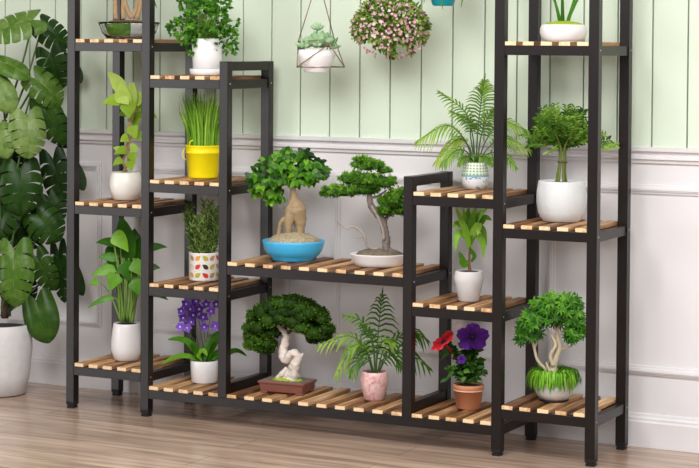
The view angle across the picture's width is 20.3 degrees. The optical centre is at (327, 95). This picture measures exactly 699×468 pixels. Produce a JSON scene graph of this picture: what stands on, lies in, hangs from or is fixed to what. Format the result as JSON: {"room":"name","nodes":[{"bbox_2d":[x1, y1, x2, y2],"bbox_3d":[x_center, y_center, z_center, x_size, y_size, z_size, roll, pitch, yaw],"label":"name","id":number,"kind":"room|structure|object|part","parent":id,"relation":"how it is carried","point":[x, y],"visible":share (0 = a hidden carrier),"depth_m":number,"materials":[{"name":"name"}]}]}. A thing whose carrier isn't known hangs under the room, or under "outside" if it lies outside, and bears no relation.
{"room":"living room","nodes":[
{"label":"living room","id":0,"kind":"room"},
{"bbox_2d":[0,142,698,417],"bbox_3d":[0.010,-0.258,6.271,9.500,2.650,0.100,1,2,28],"label":"wall","id":1,"kind":"structure","parent":0,"point":[664,229],"depth_m":6.06,"materials":[{"name":"white paint"}]},
{"bbox_2d":[0,159,101,326],"bbox_3d":[-1.026,0.503,6.767,0.574,0.562,0.014,1,2,28],"label":"trim","id":2,"kind":"structure","parent":1,"relation":"attached to","point":[97,166],"depth_m":6.64,"materials":[{"name":"white paint"}]},
{"bbox_2d":[139,164,289,342],"bbox_3d":[-0.380,0.516,6.428,0.574,0.562,0.014,1,2,28],"label":"trim","id":3,"kind":"structure","parent":1,"relation":"attached to","point":[285,284],"depth_m":6.44,"materials":[{"name":"white paint"}]},
{"bbox_2d":[0,0,698,147],"bbox_3d":[0.014,-0.717,6.195,9.376,1.730,0.012,1,2,28],"label":"wall paneling","id":4,"kind":"structure","parent":1,"relation":"attached to","point":[355,105],"depth_m":6.10,"materials":[{"name":"green wood"}]},
{"bbox_2d":[19,128,698,164],"bbox_3d":[-0.023,0.155,6.225,9.500,0.049,0.028,1,2,28],"label":"trim","id":5,"kind":"structure","parent":1,"relation":"attached to","point":[659,155],"depth_m":6.12,"materials":[{"name":"white paint"}]},
{"bbox_2d":[28,353,698,452],"bbox_3d":[-0.026,0.968,6.250,9.500,0.098,0.018,1,2,28],"label":"baseboard","id":6,"kind":"structure","parent":1,"relation":"attached to","point":[646,430],"depth_m":5.84,"materials":[{"name":"white paint"}]},
{"bbox_2d":[331,171,492,360],"bbox_3d":[0.267,0.529,6.089,0.574,0.562,0.014,1,2,28],"label":"trim","id":7,"kind":"structure","parent":1,"relation":"attached to","point":[336,203],"depth_m":6.21,"materials":[{"name":"white paint"}]},
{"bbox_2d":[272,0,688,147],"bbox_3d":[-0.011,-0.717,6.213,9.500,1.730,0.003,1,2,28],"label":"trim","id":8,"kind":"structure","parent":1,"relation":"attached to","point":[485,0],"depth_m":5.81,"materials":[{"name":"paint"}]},
{"bbox_2d":[545,182,698,379],"bbox_3d":[0.913,0.543,5.750,0.574,0.562,0.014,1,2,28],"label":"trim","id":9,"kind":"structure","parent":1,"relation":"attached to","point":[605,187],"depth_m":5.76,"materials":[{"name":"white paint"}]},
{"bbox_2d":[0,382,698,467],"bbox_3d":[-1.613,1.110,3.231,9.500,0.050,6.844,1,2,28],"label":"floor","id":10,"kind":"structure","parent":0,"point":[38,429],"depth_m":5.77,"materials":[{"name":"laminate"}]},
{"bbox_2d":[0,9,86,396],"bbox_3d":[-1.045,0.357,6.529,0.466,1.291,0.216,0,1,0],"label":"monstera","id":11,"kind":"object","parent":10,"relation":"on","point":[41,318],"visible":0.94,"depth_m":6.49,"materials":[{"name":"green plant"}]},
{"bbox_3d":[-1.084,0.415,6.533,0.036,0.665,0.027,0,2,0],"label":"stem","id":12,"kind":"part","parent":11,"relation":"part of","materials":[{"name":"green plant"}]},
{"bbox_2d":[0,319,32,396],"bbox_3d":[-1.097,0.883,6.546,0.209,0.236,0.209,0,2,0],"label":"pot","id":13,"kind":"object","parent":11,"relation":"on","point":[16,336],"depth_m":6.47,"materials":[{"name":"white ceramic"}]},
{"bbox_2d":[66,0,632,466],"bbox_3d":[0.024,0.214,5.991,1.801,1.620,0.289,1,2,28],"label":"plant stand","id":14,"kind":"object","parent":10,"relation":"on","point":[497,308],"visible":0.84,"depth_m":5.86,"materials":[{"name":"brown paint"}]},
{"bbox_3d":[-0.820,0.191,6.288,0.030,1.600,0.029,1,2,28],"label":"post","id":15,"kind":"part","parent":14,"relation":"part of","materials":[{"name":"black metal"}]},
{"bbox_3d":[-0.701,0.890,6.237,0.255,0.028,0.021,1,2,28],"label":"rail","id":16,"kind":"part","parent":14,"relation":"part of","materials":[{"name":"black metal"}]},
{"bbox_3d":[-0.697,0.369,6.223,0.255,0.028,0.021,1,2,28],"label":"rail","id":17,"kind":"part","parent":14,"relation":"part of","materials":[{"name":"black metal"}]},
{"bbox_3d":[-0.693,-0.154,6.210,0.255,0.028,0.021,1,2,28],"label":"rail","id":18,"kind":"part","parent":14,"relation":"part of","materials":[{"name":"black metal"}]},
{"bbox_3d":[-0.700,0.185,6.517,0.030,1.600,0.029,1,2,28],"label":"post","id":19,"kind":"part","parent":14,"relation":"part of","materials":[{"name":"black metal"}]},
{"bbox_2d":[87,216,167,361],"bbox_3d":[-0.651,0.629,6.343,0.257,0.466,0.119,0,1,0],"label":"potted plant","id":20,"kind":"object","parent":14,"relation":"on","point":[125,242],"visible":0.98,"depth_m":6.32,"materials":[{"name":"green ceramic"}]},
{"bbox_2d":[111,321,140,361],"bbox_3d":[-0.655,0.801,6.349,0.101,0.121,0.101,0,2,0],"label":"pot","id":21,"kind":"object","parent":20,"relation":"on","point":[126,335],"depth_m":6.31,"materials":[{"name":"white ceramic"}]},
{"bbox_2d":[98,0,159,38],"bbox_3d":[-0.647,-0.347,6.325,0.217,0.327,0.149,0,1,0],"label":"palm","id":22,"kind":"object","parent":14,"relation":"on","point":[116,29],"visible":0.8,"depth_m":6.28,"materials":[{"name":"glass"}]},
{"bbox_2d":[98,22,159,38],"bbox_3d":[-0.645,-0.210,6.328,0.201,0.054,0.149,0,2,0],"label":"glass bowl","id":23,"kind":"object","parent":22,"relation":"on","point":[111,30],"depth_m":6.27,"materials":[{"name":"glass"}]},
{"bbox_2d":[102,72,156,200],"bbox_3d":[-0.643,0.132,6.344,0.145,0.417,0.115,1,2,21],"label":"vine","id":24,"kind":"object","parent":14,"relation":"on","point":[125,185],"visible":0.97,"depth_m":6.32,"materials":[{"name":"green plant"}]},
{"bbox_2d":[108,171,140,200],"bbox_3d":[-0.658,0.295,6.352,0.111,0.091,0.111,0,2,0],"label":"pot","id":25,"kind":"object","parent":24,"relation":"on","point":[123,185],"depth_m":6.31,"materials":[{"name":"beige ceramic"}]},
{"bbox_3d":[-0.646,0.140,6.347,0.049,0.224,0.011,0,2,0],"label":"stem","id":26,"kind":"part","parent":24,"relation":"part of","materials":[{"name":"green plant"}]},
{"bbox_2d":[75,354,183,372],"bbox_3d":[-0.639,0.868,6.354,0.253,0.011,0.284,1,2,28],"label":"shelf","id":27,"kind":"object","parent":14,"relation":"attached to","point":[109,364],"depth_m":6.28,"materials":[{"name":"brown wood"}]},
{"bbox_2d":[75,197,184,208],"bbox_3d":[-0.635,0.347,6.340,0.253,0.011,0.284,1,2,28],"label":"shelf","id":28,"kind":"object","parent":14,"relation":"attached to","point":[142,202],"depth_m":6.26,"materials":[{"name":"brown wood"}]},
{"bbox_2d":[76,39,184,42],"bbox_3d":[-0.631,-0.176,6.327,0.253,0.011,0.284,1,2,28],"label":"shelf","id":29,"kind":"object","parent":14,"relation":"attached to","point":[77,40],"depth_m":6.22,"materials":[{"name":"brown wood"}]},
{"bbox_3d":[-0.568,0.196,6.155,0.030,1.600,0.029,1,2,28],"label":"post","id":30,"kind":"part","parent":14,"relation":"part of","materials":[{"name":"black metal"}]},
{"bbox_3d":[-0.512,0.890,6.288,0.021,0.028,0.230,1,2,28],"label":"rail","id":31,"kind":"part","parent":14,"relation":"part of","materials":[{"name":"black metal"}]},
{"bbox_3d":[-0.509,0.369,6.274,0.021,0.028,0.230,1,2,28],"label":"rail","id":32,"kind":"part","parent":14,"relation":"part of","materials":[{"name":"black metal"}]},
{"bbox_3d":[-0.505,-0.154,6.261,0.021,0.028,0.230,1,2,28],"label":"rail","id":33,"kind":"part","parent":14,"relation":"part of","materials":[{"name":"black metal"}]},
{"bbox_3d":[-0.446,0.620,6.097,0.255,0.028,0.021,1,2,28],"label":"rail","id":34,"kind":"part","parent":14,"relation":"part of","materials":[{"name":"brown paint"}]},
{"bbox_3d":[-0.444,0.293,6.089,0.255,0.028,0.021,1,2,28],"label":"rail","id":35,"kind":"part","parent":14,"relation":"part of","materials":[{"name":"black metal"}]},
{"bbox_3d":[-0.442,-0.035,6.080,0.255,0.028,0.021,1,2,28],"label":"rail","id":36,"kind":"part","parent":14,"relation":"part of","materials":[{"name":"black metal"}]},
{"bbox_3d":[-0.448,0.191,6.385,0.030,1.600,0.029,1,2,28],"label":"post","id":37,"kind":"part","parent":14,"relation":"part of","materials":[{"name":"black metal"}]},
{"bbox_2d":[149,375,239,396],"bbox_3d":[-0.387,0.924,6.223,0.253,0.011,0.284,1,2,28],"label":"shelf","id":38,"kind":"object","parent":14,"relation":"attached to","point":[182,386],"depth_m":6.14,"materials":[{"name":"brown wood"}]},
{"bbox_2d":[150,176,246,185],"bbox_3d":[-0.382,0.271,6.206,0.253,0.011,0.284,1,2,28],"label":"shelf","id":39,"kind":"object","parent":14,"relation":"attached to","point":[183,180],"depth_m":6.12,"materials":[{"name":"brown wood"}]},
{"bbox_2d":[179,91,218,178],"bbox_3d":[-0.393,0.125,6.223,0.167,0.278,0.143,0,1,0],"label":"chives","id":40,"kind":"object","parent":14,"relation":"on","point":[202,129],"visible":0.97,"depth_m":6.20,"materials":[{"name":"green plant"}]},
{"bbox_2d":[181,197,218,281],"bbox_3d":[-0.394,0.455,6.234,0.140,0.272,0.148,-1,2,-32],"label":"rosemary","id":41,"kind":"object","parent":14,"relation":"on","point":[202,232],"visible":0.98,"depth_m":6.20,"materials":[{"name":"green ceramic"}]},
{"bbox_2d":[189,251,218,281],"bbox_3d":[-0.397,0.546,6.239,0.097,0.090,0.097,1,2,28],"label":"pot","id":42,"kind":"object","parent":41,"relation":"on","point":[203,265],"depth_m":6.20,"materials":[{"name":"beige ceramic"}]},
{"bbox_3d":[-0.398,0.422,6.225,0.115,0.168,0.127,0,2,0],"label":"stem","id":43,"kind":"part","parent":41,"relation":"part of","materials":[{"name":"green plant"}]},
{"bbox_2d":[165,0,240,75],"bbox_3d":[-0.389,-0.208,6.179,0.223,0.290,0.159,1,2,29],"label":"potted plant","id":44,"kind":"object","parent":14,"relation":"on","point":[207,47],"visible":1,"depth_m":6.15,"materials":[{"name":"green plant"}]},
{"bbox_3d":[-0.396,-0.229,6.171,0.219,0.182,0.117,0,2,0],"label":"stem","id":45,"kind":"part","parent":44,"relation":"part of","materials":[{"name":"green plant"}]},
{"bbox_2d":[191,38,222,68],"bbox_3d":[-0.383,-0.125,6.192,0.101,0.110,0.101,0,2,0],"label":"pot","id":46,"kind":"object","parent":44,"relation":"on","point":[206,53],"depth_m":6.15,"materials":[{"name":"white ceramic"}]},
{"bbox_2d":[161,299,246,383],"bbox_3d":[-0.394,0.777,6.231,0.272,0.279,0.102,0,1,0],"label":"potted orchid","id":47,"kind":"object","parent":14,"relation":"on","point":[204,361],"visible":0.99,"depth_m":6.20,"materials":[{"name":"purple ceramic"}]},
{"bbox_3d":[-0.469,0.736,6.189,0.029,0.029,0.004,0,2,0],"label":"flower","id":48,"kind":"part","parent":47,"relation":"part of","materials":[{"name":"purple plant"}]},
{"bbox_3d":[-0.464,0.683,6.183,0.028,0.028,0.004,0,1,0],"label":"flower","id":49,"kind":"part","parent":47,"relation":"part of","materials":[{"name":"purple plant"}]},
{"bbox_3d":[-0.459,0.708,6.201,0.033,0.033,0.004,0,2,0],"label":"flower","id":50,"kind":"part","parent":47,"relation":"part of","materials":[{"name":"purple plant"}]},
{"bbox_3d":[-0.448,0.663,6.193,0.034,0.035,0.005,0,1,0],"label":"flower","id":51,"kind":"part","parent":47,"relation":"part of","materials":[{"name":"purple plant"}]},
{"bbox_3d":[-0.446,0.741,6.205,0.030,0.031,0.004,0,1,0],"label":"flower","id":52,"kind":"part","parent":47,"relation":"part of","materials":[{"name":"purple plant"}]},
{"bbox_3d":[-0.438,0.680,6.196,0.035,0.035,0.005,0,1,0],"label":"flower","id":53,"kind":"part","parent":47,"relation":"part of","materials":[{"name":"purple plant"}]},
{"bbox_3d":[-0.435,0.722,6.208,0.028,0.028,0.004,0,2,0],"label":"flower","id":54,"kind":"part","parent":47,"relation":"part of","materials":[{"name":"purple plant"}]},
{"bbox_3d":[-0.429,0.700,6.206,0.034,0.035,0.005,0,1,0],"label":"flower","id":55,"kind":"part","parent":47,"relation":"part of","materials":[{"name":"purple plant"}]},
{"bbox_3d":[-0.416,0.654,6.196,0.029,0.030,0.004,0,2,0],"label":"flower","id":56,"kind":"part","parent":47,"relation":"part of","materials":[{"name":"purple plant"}]},
{"bbox_3d":[-0.408,0.678,6.201,0.034,0.033,0.004,0,2,0],"label":"flower","id":57,"kind":"part","parent":47,"relation":"part of","materials":[{"name":"purple plant"}]},
{"bbox_3d":[-0.396,0.704,6.183,0.035,0.036,0.005,0,1,0],"label":"flower","id":58,"kind":"part","parent":47,"relation":"part of","materials":[{"name":"purple plant"}]},
{"bbox_3d":[-0.394,0.881,6.239,0.092,0.071,0.092,0,2,0],"label":"pot","id":59,"kind":"part","parent":47,"relation":"part of","materials":[{"name":"white ceramic"}]},
{"bbox_3d":[-0.393,0.736,6.202,0.030,0.029,0.004,0,2,0],"label":"flower","id":60,"kind":"part","parent":47,"relation":"part of","materials":[{"name":"purple plant"}]},
{"bbox_3d":[-0.386,0.663,6.194,0.031,0.032,0.004,0,2,0],"label":"flower","id":61,"kind":"part","parent":47,"relation":"part of","materials":[{"name":"purple plant"}]},
{"bbox_3d":[-0.370,0.685,6.183,0.029,0.030,0.004,0,2,0],"label":"flower","id":62,"kind":"part","parent":47,"relation":"part of","materials":[{"name":"purple plant"}]},
{"bbox_3d":[-0.358,0.734,6.192,0.036,0.036,0.005,0,2,0],"label":"flower","id":63,"kind":"part","parent":47,"relation":"part of","materials":[{"name":"purple plant"}]},
{"bbox_3d":[-0.353,0.662,6.183,0.029,0.028,0.004,0,2,0],"label":"flower","id":64,"kind":"part","parent":47,"relation":"part of","materials":[{"name":"purple plant"}]},
{"bbox_2d":[149,276,259,291],"bbox_3d":[-0.384,0.597,6.215,0.253,0.011,0.284,1,2,28],"label":"shelf","id":65,"kind":"object","parent":14,"relation":"attached to","point":[181,284],"depth_m":6.14,"materials":[{"name":"brown wood"}]},
{"bbox_2d":[150,75,260,79],"bbox_3d":[-0.380,-0.058,6.197,0.253,0.011,0.284,1,2,28],"label":"shelf","id":66,"kind":"object","parent":14,"relation":"attached to","point":[152,77],"depth_m":6.10,"materials":[{"name":"brown wood"}]},
{"bbox_3d":[-0.317,0.415,6.028,0.030,1.039,0.029,1,2,28],"label":"post","id":67,"kind":"part","parent":14,"relation":"part of","materials":[{"name":"black metal"}]},
{"bbox_3d":[-0.256,0.293,6.140,0.021,0.028,0.230,1,2,28],"label":"rail","id":68,"kind":"part","parent":14,"relation":"part of","materials":[{"name":"black metal"}]},
{"bbox_3d":[-0.258,0.620,6.148,0.021,0.028,0.230,1,2,28],"label":"rail","id":69,"kind":"part","parent":14,"relation":"part of","materials":[{"name":"brown paint"}]},
{"bbox_3d":[-0.253,-0.035,6.131,0.021,0.028,0.230,1,2,28],"label":"rail","id":70,"kind":"part","parent":14,"relation":"part of","materials":[{"name":"black metal"}]},
{"bbox_3d":[-0.197,0.410,6.258,0.030,1.039,0.029,1,2,28],"label":"post","id":71,"kind":"part","parent":14,"relation":"part of","materials":[{"name":"black metal"}]},
{"bbox_2d":[245,146,331,261],"bbox_3d":[-0.120,0.336,6.087,0.249,0.354,0.195,1,2,31],"label":"bonsai","id":72,"kind":"object","parent":14,"relation":"on","point":[289,245],"visible":1,"depth_m":6.05,"materials":[{"name":"green plant"}]},
{"bbox_2d":[262,238,324,261],"bbox_3d":[-0.107,0.482,6.082,0.195,0.062,0.195,0,2,0],"label":"bowl","id":73,"kind":"object","parent":72,"relation":"on","point":[280,249],"depth_m":6.01,"materials":[{"name":"blue ceramic"}]},
{"bbox_2d":[241,292,336,395],"bbox_3d":[-0.125,0.768,6.065,0.319,0.311,0.148,1,2,23],"label":"bonsai","id":74,"kind":"object","parent":14,"relation":"on","point":[300,314],"visible":1,"depth_m":6.03,"materials":[{"name":"green plant"}]},
{"bbox_2d":[258,376,316,395],"bbox_3d":[-0.126,0.904,6.069,0.158,0.038,0.105,1,2,23],"label":"tray","id":75,"kind":"object","parent":74,"relation":"on","point":[283,384],"depth_m":6.03,"materials":[{"name":"red ceramic"}]},
{"bbox_3d":[-0.040,0.545,5.882,0.601,0.028,0.021,1,2,28],"label":"rail","id":76,"kind":"part","parent":14,"relation":"part of","materials":[{"name":"black metal"}]},
{"bbox_3d":[-0.043,0.954,5.893,1.170,0.028,0.021,1,2,28],"label":"rail","id":77,"kind":"part","parent":14,"relation":"part of","materials":[{"name":"black metal"}]},
{"bbox_2d":[227,385,421,415],"bbox_3d":[0.019,0.932,6.010,0.599,0.011,0.284,1,2,28],"label":"shelf","id":78,"kind":"object","parent":14,"relation":"attached to","point":[251,393],"depth_m":5.95,"materials":[{"name":"brown wood"}]},
{"bbox_2d":[227,255,438,277],"bbox_3d":[0.022,0.522,6.000,0.599,0.011,0.284,1,2,28],"label":"shelf","id":79,"kind":"object","parent":14,"relation":"attached to","point":[263,265],"depth_m":5.93,"materials":[{"name":"brown wood"}]},
{"bbox_3d":[0.080,0.949,6.128,1.170,0.028,0.021,1,2,28],"label":"rail","id":80,"kind":"part","parent":14,"relation":"part of","materials":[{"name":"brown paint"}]},
{"bbox_2d":[318,154,403,267],"bbox_3d":[0.116,0.347,5.937,0.292,0.344,0.142,0,1,0],"label":"bonsai","id":81,"kind":"object","parent":14,"relation":"on","point":[391,203],"visible":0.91,"depth_m":5.91,"materials":[{"name":"green plant"}]},
{"bbox_2d":[350,252,402,267],"bbox_3d":[0.156,0.500,5.941,0.177,0.038,0.142,0,2,0],"label":"tray","id":82,"kind":"object","parent":81,"relation":"on","point":[363,259],"depth_m":5.89,"materials":[{"name":"white ceramic"}]},
{"bbox_2d":[316,288,432,400],"bbox_3d":[0.141,0.756,5.941,0.361,0.346,0.097,0,1,0],"label":"palm","id":83,"kind":"object","parent":14,"relation":"on","point":[374,381],"visible":0.92,"depth_m":5.93,"materials":[{"name":"green plant"}]},
{"bbox_3d":[0.240,0.592,5.740,0.030,0.708,0.029,1,2,28],"label":"post","id":84,"kind":"part","parent":14,"relation":"part of","materials":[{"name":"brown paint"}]},
{"bbox_3d":[0.301,0.548,5.853,0.021,0.028,0.230,1,2,28],"label":"rail","id":85,"kind":"part","parent":14,"relation":"part of","materials":[{"name":"black metal"}]},
{"bbox_3d":[0.361,0.587,5.969,0.030,0.708,0.029,1,2,28],"label":"post","id":86,"kind":"part","parent":14,"relation":"part of","materials":[{"name":"black metal"}]},
{"bbox_3d":[0.364,0.636,5.672,0.254,0.028,0.021,1,2,28],"label":"rail","id":87,"kind":"part","parent":14,"relation":"part of","materials":[{"name":"brown paint"}]},
{"bbox_3d":[0.367,0.310,5.663,0.254,0.028,0.021,1,2,28],"label":"rail","id":88,"kind":"part","parent":14,"relation":"part of","materials":[{"name":"black metal"}]},
{"bbox_2d":[412,398,504,425],"bbox_3d":[0.424,0.940,5.798,0.252,0.011,0.284,1,2,28],"label":"shelf","id":89,"kind":"object","parent":14,"relation":"attached to","point":[437,409],"depth_m":5.73,"materials":[{"name":"brown wood"}]},
{"bbox_2d":[431,321,489,409],"bbox_3d":[0.390,0.803,5.803,0.178,0.261,0.103,0,2,-18],"label":"petunia","id":90,"kind":"object","parent":14,"relation":"on","point":[468,393],"visible":1,"depth_m":5.79,"materials":[{"name":"plant"}]},
{"bbox_2d":[431,331,453,350],"bbox_3d":[0.339,0.730,5.782,0.069,0.057,0.083,0,2,0],"label":"flower","id":91,"kind":"object","parent":90,"relation":"on","point":[445,340],"depth_m":5.79,"materials":[{"name":"red plant"}]},
{"bbox_2d":[453,321,461,328],"bbox_3d":[0.389,0.687,5.833,0.030,0.023,0.003,0,2,0],"label":"flower","id":92,"kind":"object","parent":90,"relation":"on","point":[458,324],"depth_m":5.83,"materials":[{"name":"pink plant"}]},
{"bbox_2d":[457,355,465,363],"bbox_3d":[0.396,0.781,5.769,0.027,0.027,0.008,0,1,0],"label":"flower","id":93,"kind":"object","parent":90,"relation":"on","point":[460,357],"depth_m":5.77,"materials":[{"name":"purple plant"}]},
{"bbox_2d":[456,323,489,349],"bbox_3d":[0.430,0.714,5.777,0.101,0.080,0.019,0,2,-7],"label":"flower","id":94,"kind":"object","parent":90,"relation":"on","point":[472,337],"depth_m":5.78,"materials":[{"name":"purple plant"}]},
{"bbox_2d":[413,292,525,312],"bbox_3d":[0.426,0.614,5.789,0.252,0.011,0.284,1,2,28],"label":"shelf","id":95,"kind":"object","parent":14,"relation":"attached to","point":[450,300],"depth_m":5.72,"materials":[{"name":"brown wood"}]},
{"bbox_2d":[413,186,526,198],"bbox_3d":[0.429,0.288,5.781,0.252,0.011,0.284,1,2,28],"label":"shelf","id":96,"kind":"object","parent":14,"relation":"attached to","point":[446,192],"depth_m":5.70,"materials":[{"name":"brown wood"}]},
{"bbox_2d":[413,73,531,189],"bbox_3d":[0.432,0.107,5.816,0.357,0.348,0.102,0,1,0],"label":"areca palm","id":97,"kind":"object","parent":14,"relation":"on","point":[475,175],"visible":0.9,"depth_m":5.81,"materials":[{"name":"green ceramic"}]},
{"bbox_2d":[461,162,488,189],"bbox_3d":[0.441,0.240,5.829,0.082,0.081,0.082,0,2,0],"label":"pot","id":98,"kind":"object","parent":97,"relation":"on","point":[475,175],"depth_m":5.80,"materials":[{"name":"white ceramic"}]},
{"bbox_2d":[453,208,491,301],"bbox_3d":[0.425,0.467,5.765,0.116,0.284,0.090,0,1,0],"label":"dracaena","id":99,"kind":"object","parent":14,"relation":"on","point":[469,281],"visible":0.99,"depth_m":5.75,"materials":[{"name":"green plant"}]},
{"bbox_3d":[0.420,0.463,5.764,0.014,0.119,0.013,0,2,0],"label":"stem","id":100,"kind":"part","parent":99,"relation":"part of","materials":[{"name":"plant"}]},
{"bbox_2d":[454,269,483,301],"bbox_3d":[0.418,0.563,5.767,0.090,0.090,0.090,0,2,0],"label":"pot","id":101,"kind":"object","parent":99,"relation":"on","point":[468,282],"depth_m":5.74,"materials":[{"name":"white ceramic"}]},
{"bbox_3d":[0.495,0.218,5.598,0.030,1.600,0.029,1,2,28],"label":"post","id":102,"kind":"part","parent":14,"relation":"part of","materials":[{"name":"black metal"}]},
{"bbox_3d":[0.550,0.963,5.732,0.021,0.028,0.230,1,2,28],"label":"rail","id":103,"kind":"part","parent":14,"relation":"part of","materials":[{"name":"black metal"}]},
{"bbox_3d":[0.553,0.636,5.723,0.021,0.028,0.230,1,2,28],"label":"rail","id":104,"kind":"part","parent":14,"relation":"part of","materials":[{"name":"brown paint"}]},
{"bbox_3d":[0.555,0.310,5.715,0.021,0.028,0.230,1,2,28],"label":"rail","id":105,"kind":"part","parent":14,"relation":"part of","materials":[{"name":"black metal"}]},
{"bbox_3d":[0.615,0.213,5.827,0.030,1.600,0.029,1,2,28],"label":"post","id":106,"kind":"part","parent":14,"relation":"part of","materials":[{"name":"black metal"}]},
{"bbox_3d":[0.614,0.917,5.547,0.254,0.028,0.021,1,2,28],"label":"rail","id":107,"kind":"part","parent":14,"relation":"part of","materials":[{"name":"black metal"}]},
{"bbox_3d":[0.618,0.397,5.533,0.254,0.028,0.021,1,2,28],"label":"rail","id":108,"kind":"part","parent":14,"relation":"part of","materials":[{"name":"black metal"}]},
{"bbox_3d":[0.622,-0.127,5.520,0.254,0.028,0.021,1,2,28],"label":"rail","id":109,"kind":"part","parent":14,"relation":"part of","materials":[{"name":"black metal"}]},
{"bbox_2d":[511,289,585,402],"bbox_3d":[0.654,0.725,5.682,0.217,0.326,0.155,1,2,19],"label":"bonsai","id":110,"kind":"object","parent":14,"relation":"on","point":[553,383],"visible":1,"depth_m":5.65,"materials":[{"name":"green plant"}]},
{"bbox_2d":[502,391,615,417],"bbox_3d":[0.676,0.895,5.664,0.252,0.011,0.284,1,2,28],"label":"shelf","id":111,"kind":"object","parent":14,"relation":"attached to","point":[526,404],"depth_m":5.59,"materials":[{"name":"brown wood"}]},
{"bbox_2d":[503,217,617,232],"bbox_3d":[0.680,0.375,5.651,0.252,0.011,0.284,1,2,28],"label":"shelf","id":112,"kind":"object","parent":14,"relation":"attached to","point":[533,224],"depth_m":5.57,"materials":[{"name":"brown wood"}]},
{"bbox_2d":[505,41,619,45],"bbox_3d":[0.684,-0.149,5.637,0.252,0.011,0.284,1,2,28],"label":"shelf","id":113,"kind":"object","parent":14,"relation":"attached to","point":[507,43],"depth_m":5.54,"materials":[{"name":"brown wood"}]},
{"bbox_2d":[540,0,586,40],"bbox_3d":[0.677,-0.287,5.632,0.146,0.262,0.136,1,2,22],"label":"aloe","id":114,"kind":"object","parent":14,"relation":"on","point":[562,29],"visible":1,"depth_m":5.59,"materials":[{"name":"white ceramic"}]},
{"bbox_2d":[540,24,586,40],"bbox_3d":[0.681,-0.180,5.633,0.136,0.048,0.136,0,2,0],"label":"bowl","id":115,"kind":"object","parent":114,"relation":"on","point":[548,32],"depth_m":5.58,"materials":[{"name":"white ceramic"}]},
{"bbox_2d":[519,102,619,222],"bbox_3d":[0.701,0.194,5.688,0.294,0.346,0.146,0,1,0],"label":"tree","id":116,"kind":"object","parent":14,"relation":"on","point":[564,200],"visible":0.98,"depth_m":5.66,"materials":[{"name":"green plant"}]},
{"bbox_3d":[0.682,0.308,5.691,0.146,0.118,0.146,0,2,0],"label":"pot","id":117,"kind":"part","parent":116,"relation":"part of","materials":[{"name":"white ceramic"}]},
{"bbox_3d":[0.685,0.183,5.687,0.085,0.147,0.073,0,2,0],"label":"stem","id":118,"kind":"part","parent":116,"relation":"part of","materials":[{"name":"green plant"}]},
{"bbox_3d":[0.747,0.223,5.465,0.030,1.600,0.029,1,2,28],"label":"post","id":119,"kind":"part","parent":14,"relation":"part of","materials":[{"name":"black metal"}]},
{"bbox_3d":[0.803,0.917,5.598,0.021,0.028,0.230,1,2,28],"label":"rail","id":120,"kind":"part","parent":14,"relation":"part of","materials":[{"name":"black metal"}]},
{"bbox_3d":[0.806,0.397,5.585,0.021,0.028,0.230,1,2,28],"label":"rail","id":121,"kind":"part","parent":14,"relation":"part of","materials":[{"name":"black metal"}]},
{"bbox_3d":[0.810,-0.127,5.571,0.021,0.028,0.230,1,2,28],"label":"rail","id":122,"kind":"part","parent":14,"relation":"part of","materials":[{"name":"black metal"}]},
{"bbox_3d":[0.867,0.218,5.695,0.030,1.600,0.029,1,2,28],"label":"post","id":123,"kind":"part","parent":14,"relation":"part of","materials":[{"name":"black metal"}]},
{"bbox_2d":[360,369,388,400],"bbox_3d":[0.142,0.885,5.949,0.087,0.087,0.087,0,2,0],"label":"pot","id":124,"kind":"object","parent":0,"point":[374,382],"depth_m":5.92,"materials":[{"name":"pink ceramic"}]},
{"bbox_2d":[453,381,483,409],"bbox_3d":[0.420,0.897,5.821,0.093,0.072,0.093,1,2,28],"label":"pot","id":125,"kind":"object","parent":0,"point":[468,394],"depth_m":5.79,"materials":[{"name":"ceramic"}]},
{"bbox_2d":[535,379,572,400],"bbox_3d":[0.659,0.850,5.677,0.116,0.066,0.116,0,2,0],"label":"pot","id":126,"kind":"object","parent":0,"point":[546,389],"depth_m":5.63,"materials":[{"name":"grey stone"}]},
{"bbox_3d":[-0.432,-1.589,5.375,9.500,0.050,2.044,1,2,28],"label":"ceiling","id":127,"kind":"structure","parent":0,"visible":0},
{"bbox_2d":[295,0,344,71],"bbox_3d":[-0.025,-0.824,5.985,0.156,1.507,0.141,-1,2,-39],"label":"succulent","id":128,"kind":"object","parent":127,"relation":"hanging from","point":[321,60],"visible":1,"depth_m":5.97,"materials":[{"name":"green plant"}]},
{"bbox_2d":[296,49,335,71],"bbox_3d":[-0.036,-0.106,6.011,0.122,0.070,0.122,0,2,0],"label":"bowl","id":129,"kind":"object","parent":128,"relation":"on","point":[321,60],"depth_m":5.97,"materials":[{"name":"white ceramic"}]},
{"bbox_2d":[348,0,431,59],"bbox_3d":[0.194,-0.838,5.874,0.256,1.468,0.231,0,1,0],"label":"hanging flower basket","id":130,"kind":"object","parent":127,"relation":"hanging from","point":[389,26],"visible":1,"depth_m":5.84,"materials":[{"name":"pink plant"}]},
{"bbox_2d":[376,16,403,37],"bbox_3d":[0.189,-0.206,5.891,0.086,0.065,0.086,0,2,0],"label":"flowering plant","id":131,"kind":"object","parent":130,"relation":"on","point":[391,20],"depth_m":5.85,"materials":[{"name":"pink plant"}]},
{"bbox_3d":[0.191,-0.222,5.887,0.192,0.188,0.161,0,2,-22],"label":"stem","id":132,"kind":"part","parent":130,"relation":"part of","materials":[{"name":"pink plant"}]},
{"bbox_2d":[424,0,462,8],"bbox_3d":[0.349,-0.911,5.791,0.168,1.316,0.170,0,1,0],"label":"pot","id":133,"kind":"object","parent":127,"relation":"hanging from","point":[442,3],"visible":1,"depth_m":5.78,"materials":[{"name":"ceramic"}]},
{"bbox_3d":[0.344,-0.309,5.807,0.104,0.086,0.104,0,2,0],"label":"pot","id":134,"kind":"part","parent":133,"relation":"part of","materials":[{"name":"teal ceramic"}]}
]}

